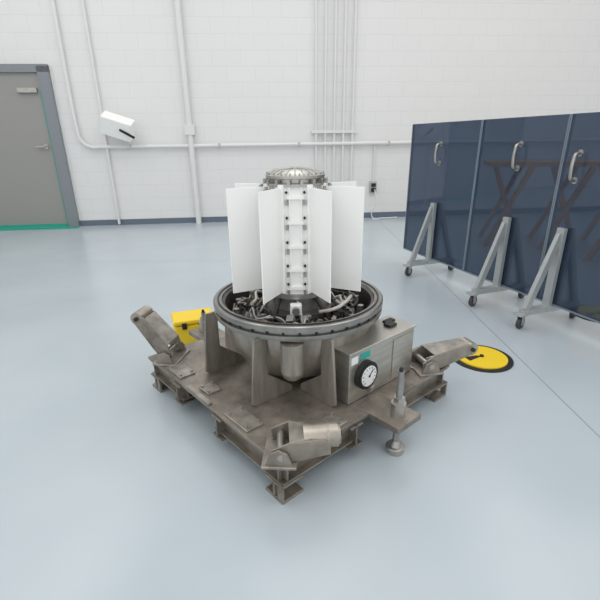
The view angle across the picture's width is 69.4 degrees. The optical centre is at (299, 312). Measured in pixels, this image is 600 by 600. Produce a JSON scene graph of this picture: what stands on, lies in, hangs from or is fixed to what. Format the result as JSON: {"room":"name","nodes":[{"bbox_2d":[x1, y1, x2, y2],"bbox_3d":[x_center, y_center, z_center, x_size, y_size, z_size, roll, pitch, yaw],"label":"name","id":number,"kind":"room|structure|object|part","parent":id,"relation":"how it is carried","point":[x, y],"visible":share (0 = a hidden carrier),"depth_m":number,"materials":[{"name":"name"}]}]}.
{"room":"laboratory","nodes":[
{"label":"laboratory","id":0,"kind":"room"},
{"bbox_2d":[0,211,599,599],"bbox_3d":[0.003,0.237,2.785,18.000,0.100,13.000,-1,22,0],"label":"floor","id":1,"kind":"structure","parent":0,"point":[112,488],"depth_m":1.76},
{"bbox_2d":[0,227,78,230],"bbox_3d":[-4.646,-1.257,6.562,2.480,0.004,0.145,-3,22,-5],"label":"tape","id":2,"kind":"object","parent":1,"relation":"on","point":[48,227],"visible":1,"depth_m":6.60,"materials":[{"name":"teal"}]},
{"bbox_2d":[171,308,211,344],"bbox_3d":[-0.693,0.087,2.827,0.260,0.165,0.195,-8,23,-19],"label":"case","id":3,"kind":"object","parent":1,"relation":"on","point":[183,321],"visible":0.44,"depth_m":2.74,"materials":[{"name":"yellow plastic"}]},
{"bbox_3d":[-0.695,0.024,2.804,0.260,0.031,0.190,-8,23,-19],"label":"lid","id":4,"kind":"part","parent":3,"relation":"part of","materials":[{"name":"yellow plastic"}]},
{"bbox_2d":[130,280,477,504],"bbox_3d":[0.003,0.136,2.168,1.266,0.544,1.390,-19,28,-38],"label":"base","id":5,"kind":"object","parent":1,"relation":"on","point":[290,395],"visible":0.82,"depth_m":1.81,"materials":[{"name":"metal"}]},
{"bbox_3d":[-0.716,0.127,2.129,0.075,0.255,0.019,-32,12,21],"label":"arm","id":6,"kind":"part","parent":5,"relation":"part of","materials":[{"name":"metal"}]},
{"bbox_3d":[-0.693,0.073,2.163,0.014,0.170,0.120,-32,12,21],"label":"arm","id":7,"kind":"part","parent":5,"relation":"part of","materials":[{"name":"metal"}]},
{"bbox_3d":[-0.695,0.086,2.230,0.075,0.255,0.019,-32,12,21],"label":"arm","id":8,"kind":"part","parent":5,"relation":"part of","materials":[{"name":"metal"}]},
{"bbox_3d":[-0.002,0.426,1.573,0.208,0.077,0.018,0,22,3],"label":"arm","id":9,"kind":"part","parent":5,"relation":"part of","materials":[{"name":"metal"}]},
{"bbox_2d":[280,341,303,376],"bbox_3d":[-0.031,0.174,1.727,0.094,0.130,0.094,-19,28,-38],"label":"canister","id":10,"kind":"object","parent":5,"relation":"on","point":[291,352],"depth_m":1.69,"materials":[{"name":"metal"}]},
{"bbox_2d":[226,166,364,322],"bbox_3d":[-0.016,-0.289,1.931,0.550,0.690,0.552,-1,22,0],"label":"thermoelectric generator","id":11,"kind":"object","parent":5,"relation":"on","point":[296,236],"visible":0.99,"depth_m":1.78,"materials":[{"name":"white paint"}]},
{"bbox_3d":[-0.012,-0.005,2.043,0.320,0.080,0.320,-1,22,0],"label":"mount plate","id":12,"kind":"part","parent":11,"relation":"part of","materials":[{"name":"black metal"}]},
{"bbox_2d":[213,280,382,377],"bbox_3d":[-0.007,0.078,2.076,0.776,0.360,0.776,-1,22,0],"label":"bowl","id":13,"kind":"object","parent":5,"relation":"on","point":[350,345],"depth_m":1.79,"materials":[{"name":"metal"}]},
{"bbox_3d":[-0.004,0.415,1.508,0.070,0.011,0.123,-2,22,-3],"label":"arm","id":14,"kind":"part","parent":5,"relation":"part of","materials":[{"name":"metal"}]},
{"bbox_3d":[0.004,0.467,1.469,0.208,0.077,0.018,-4,22,-8],"label":"arm","id":15,"kind":"part","parent":5,"relation":"part of","materials":[{"name":"metal"}]},
{"bbox_3d":[0.312,0.093,1.900,0.447,0.010,0.161,-19,28,-38],"label":"lid","id":16,"kind":"part","parent":5,"relation":"part of","materials":[{"name":"metal"}]},
{"bbox_3d":[0.390,0.387,1.724,0.025,0.355,0.025,-19,28,-38],"label":"jack screw rod","id":17,"kind":"part","parent":5,"relation":"part of","materials":[{"name":"silver metal"}]},
{"bbox_3d":[0.465,0.191,1.973,0.145,0.195,0.006,-19,28,-38],"label":"seam plate","id":18,"kind":"part","parent":5,"relation":"part of","materials":[{"name":"metal"}]},
{"bbox_3d":[0.676,0.179,2.144,0.290,0.101,0.018,-5,22,-11],"label":"arm","id":19,"kind":"part","parent":5,"relation":"part of","materials":[{"name":"metal"}]},
{"bbox_3d":[0.706,0.157,2.089,0.200,0.014,0.116,-15,24,-13],"label":"arm","id":20,"kind":"part","parent":5,"relation":"part of","materials":[{"name":"metal"}]},
{"bbox_3d":[0.706,0.214,2.056,0.290,0.101,0.018,-9,23,-21],"label":"arm","id":21,"kind":"part","parent":5,"relation":"part of","materials":[{"name":"metal"}]},
{"bbox_2d":[403,120,482,275],"bbox_3d":[1.243,-1.007,3.933,0.521,1.330,0.788,4,22,12],"label":"partition","id":22,"kind":"object","parent":1,"relation":"on","point":[435,218],"visible":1,"depth_m":4.04,"materials":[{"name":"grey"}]},
{"bbox_3d":[1.198,-1.385,3.764,0.068,0.181,0.022,-9,23,-19],"label":"handle","id":23,"kind":"part","parent":22,"relation":"part of","materials":[{"name":"metal"}]},
{"bbox_2d":[456,345,513,372],"bbox_3d":[1.064,0.256,2.537,0.344,0.021,0.344,-8,23,-19],"label":"disc","id":24,"kind":"object","parent":1,"relation":"on","point":[486,359],"visible":0.74,"depth_m":2.48,"materials":[{"name":"yellow plastic"}]},
{"bbox_2d":[391,232,599,437],"bbox_3d":[1.287,0.487,1.977,0.007,0.001,11.300,-1,22,0],"label":"floor seam","id":25,"kind":"object","parent":1,"relation":"in","point":[391,232],"depth_m":2.44,"materials":[{"name":"grey"}]},
{"bbox_2d":[463,114,571,305],"bbox_3d":[1.536,-0.720,3.203,0.512,1.330,0.577,7,23,20],"label":"partition","id":26,"kind":"object","parent":1,"relation":"on","point":[507,240],"visible":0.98,"depth_m":3.28,"materials":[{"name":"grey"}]},
{"bbox_3d":[1.501,-1.088,3.005,0.068,0.181,0.022,-9,23,-19],"label":"handle","id":27,"kind":"part","parent":26,"relation":"part of","materials":[{"name":"metal"}]},
{"bbox_2d":[478,159,599,250],"bbox_3d":[3.017,-1.284,5.093,1.672,0.959,0.630,5,22,14],"label":"trestle table","id":28,"kind":"object","parent":1,"relation":"on","point":[593,164],"visible":0.82,"depth_m":4.93,"materials":[{"name":"brown wood"}]},
{"bbox_3d":[2.536,-1.413,5.489,0.050,0.973,0.070,26,26,5],"label":"leg","id":29,"kind":"part","parent":28,"relation":"part of","materials":[{"name":"brown wood"}]},
{"bbox_3d":[2.414,-1.239,5.058,0.050,0.973,0.070,-17,16,21],"label":"leg","id":30,"kind":"part","parent":28,"relation":"part of","materials":[{"name":"brown wood"}]},
{"bbox_3d":[2.394,-1.211,4.986,0.050,0.973,0.070,26,26,5],"label":"leg","id":31,"kind":"part","parent":28,"relation":"part of","materials":[{"name":"brown wood"}]},
{"bbox_3d":[3.116,-1.363,5.345,0.050,0.973,0.070,26,26,5],"label":"leg","id":32,"kind":"part","parent":28,"relation":"part of","materials":[{"name":"brown wood"}]},
{"bbox_3d":[2.995,-1.190,4.914,0.050,0.973,0.070,-17,16,21],"label":"leg","id":33,"kind":"part","parent":28,"relation":"part of","materials":[{"name":"brown wood"}]},
{"bbox_3d":[2.974,-1.161,4.842,0.050,0.973,0.070,26,26,5],"label":"leg","id":34,"kind":"part","parent":28,"relation":"part of","materials":[{"name":"brown wood"}]},
{"bbox_3d":[3.697,-1.314,5.200,0.050,0.973,0.070,26,26,5],"label":"leg","id":35,"kind":"part","parent":28,"relation":"part of","materials":[{"name":"brown wood"}]},
{"bbox_2d":[513,114,599,328],"bbox_3d":[1.809,-0.450,2.515,0.577,1.330,0.821,-9,23,-19],"label":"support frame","id":36,"kind":"object","parent":1,"relation":"on","point":[561,254],"visible":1,"depth_m":2.86,"materials":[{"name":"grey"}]},
{"bbox_3d":[1.663,-0.884,2.622,0.068,0.181,0.022,-9,23,-19],"label":"handle","id":37,"kind":"part","parent":36,"relation":"part of","materials":[{"name":"metal"}]},
{"bbox_2d":[583,165,599,261],"bbox_3d":[3.607,-0.803,3.864,0.630,0.959,1.672,-13,25,-28],"label":"trestle table","id":38,"kind":"object","parent":1,"relation":"on","point":[595,248],"visible":1,"depth_m":4.42,"materials":[{"name":"brown wood"}]},
{"bbox_3d":[3.078,-0.908,4.201,0.070,0.973,0.050,-13,47,-28],"label":"leg","id":39,"kind":"part","parent":38,"relation":"part of","materials":[{"name":"brown wood"}]},
{"bbox_2d":[0,0,599,220],"bbox_3d":[-0.059,-3.609,6.366,18.000,4.400,0.201,-3,22,-5],"label":"wall","id":40,"kind":"structure","parent":0,"point":[443,68],"depth_m":6.44,"materials":[{"name":"white paint"}]},
{"bbox_2d":[0,64,49,72],"bbox_3d":[-4.745,-3.310,5.859,2.560,0.100,0.070,-3,22,-5],"label":"door frame","id":41,"kind":"structure","parent":40,"relation":"in","point":[4,68],"depth_m":5.91,"materials":[{"name":"grey paint"}]},
{"bbox_2d":[0,74,68,228],"bbox_3d":[-4.214,-2.300,6.332,1.200,2.100,0.032,-3,22,-5],"label":"leaf","id":42,"kind":"object","parent":40,"relation":"attached to","point":[30,192],"depth_m":6.38,"materials":[{"name":"grey paint"}]},
{"bbox_2d":[16,88,37,92],"bbox_3d":[-3.794,-3.098,6.024,0.260,0.060,0.050,-3,22,-5],"label":"door closer","id":43,"kind":"object","parent":42,"relation":"attached to","point":[19,90],"depth_m":6.00,"materials":[{"name":"metal"}]},
{"bbox_3d":[-4.199,-1.343,6.699,1.200,0.050,0.004,-3,22,-5],"label":"toe kick","id":44,"kind":"part","parent":42,"relation":"part of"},
{"bbox_3d":[-3.622,-2.230,6.406,0.015,1.900,0.004,-3,22,-5],"label":"tape edge","id":45,"kind":"part","parent":42,"relation":"part of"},
{"bbox_2d":[35,66,79,226],"bbox_3d":[-3.531,-2.372,6.355,0.150,2.200,0.070,-3,22,-5],"label":"frame","id":46,"kind":"object","parent":40,"relation":"attached to","point":[44,77],"visible":1,"depth_m":6.30,"materials":[{"name":"grey paint"}]},
{"bbox_2d":[100,111,134,141],"bbox_3d":[-2.591,-2.660,6.181,0.486,0.414,0.360,-3,22,-5],"label":"wall speaker","id":47,"kind":"object","parent":40,"relation":"attached to","point":[111,124],"visible":1,"depth_m":6.07,"materials":[{"name":"white paint"}]},
{"bbox_2d":[50,0,599,223],"bbox_3d":[1.333,-3.430,6.407,9.239,4.000,0.120,-3,22,-5],"label":"conduit","id":48,"kind":"object","parent":40,"relation":"attached to","point":[189,128],"visible":0.95,"depth_m":6.40,"materials":[{"name":"white metal"}]},
{"bbox_2d":[80,206,599,225],"bbox_3d":[-0.021,-1.529,7.087,12.200,0.170,0.022,-3,22,-5],"label":"baseboard","id":49,"kind":"structure","parent":40,"relation":"attached to","point":[578,208],"depth_m":7.17,"materials":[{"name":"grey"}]},
{"bbox_2d":[369,145,396,218],"bbox_3d":[1.332,-2.074,6.869,0.477,1.161,0.166,6,23,16],"label":"electrical outlet","id":50,"kind":"object","parent":40,"relation":"attached to","point":[372,184],"visible":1,"depth_m":6.93,"materials":[{"name":"painted metal"},{"name":"plastic"}]},
{"bbox_3d":[1.174,-2.031,6.983,0.110,0.180,0.050,-3,22,-5],"label":"plate","id":51,"kind":"part","parent":50,"relation":"part of","materials":[{"name":"grey plastic"}]},
{"bbox_3d":[1.367,-1.745,6.970,0.432,0.474,0.103,1,22,4],"label":"cord","id":52,"kind":"part","parent":50,"relation":"part of","materials":[{"name":"white plastic"}]}
]}

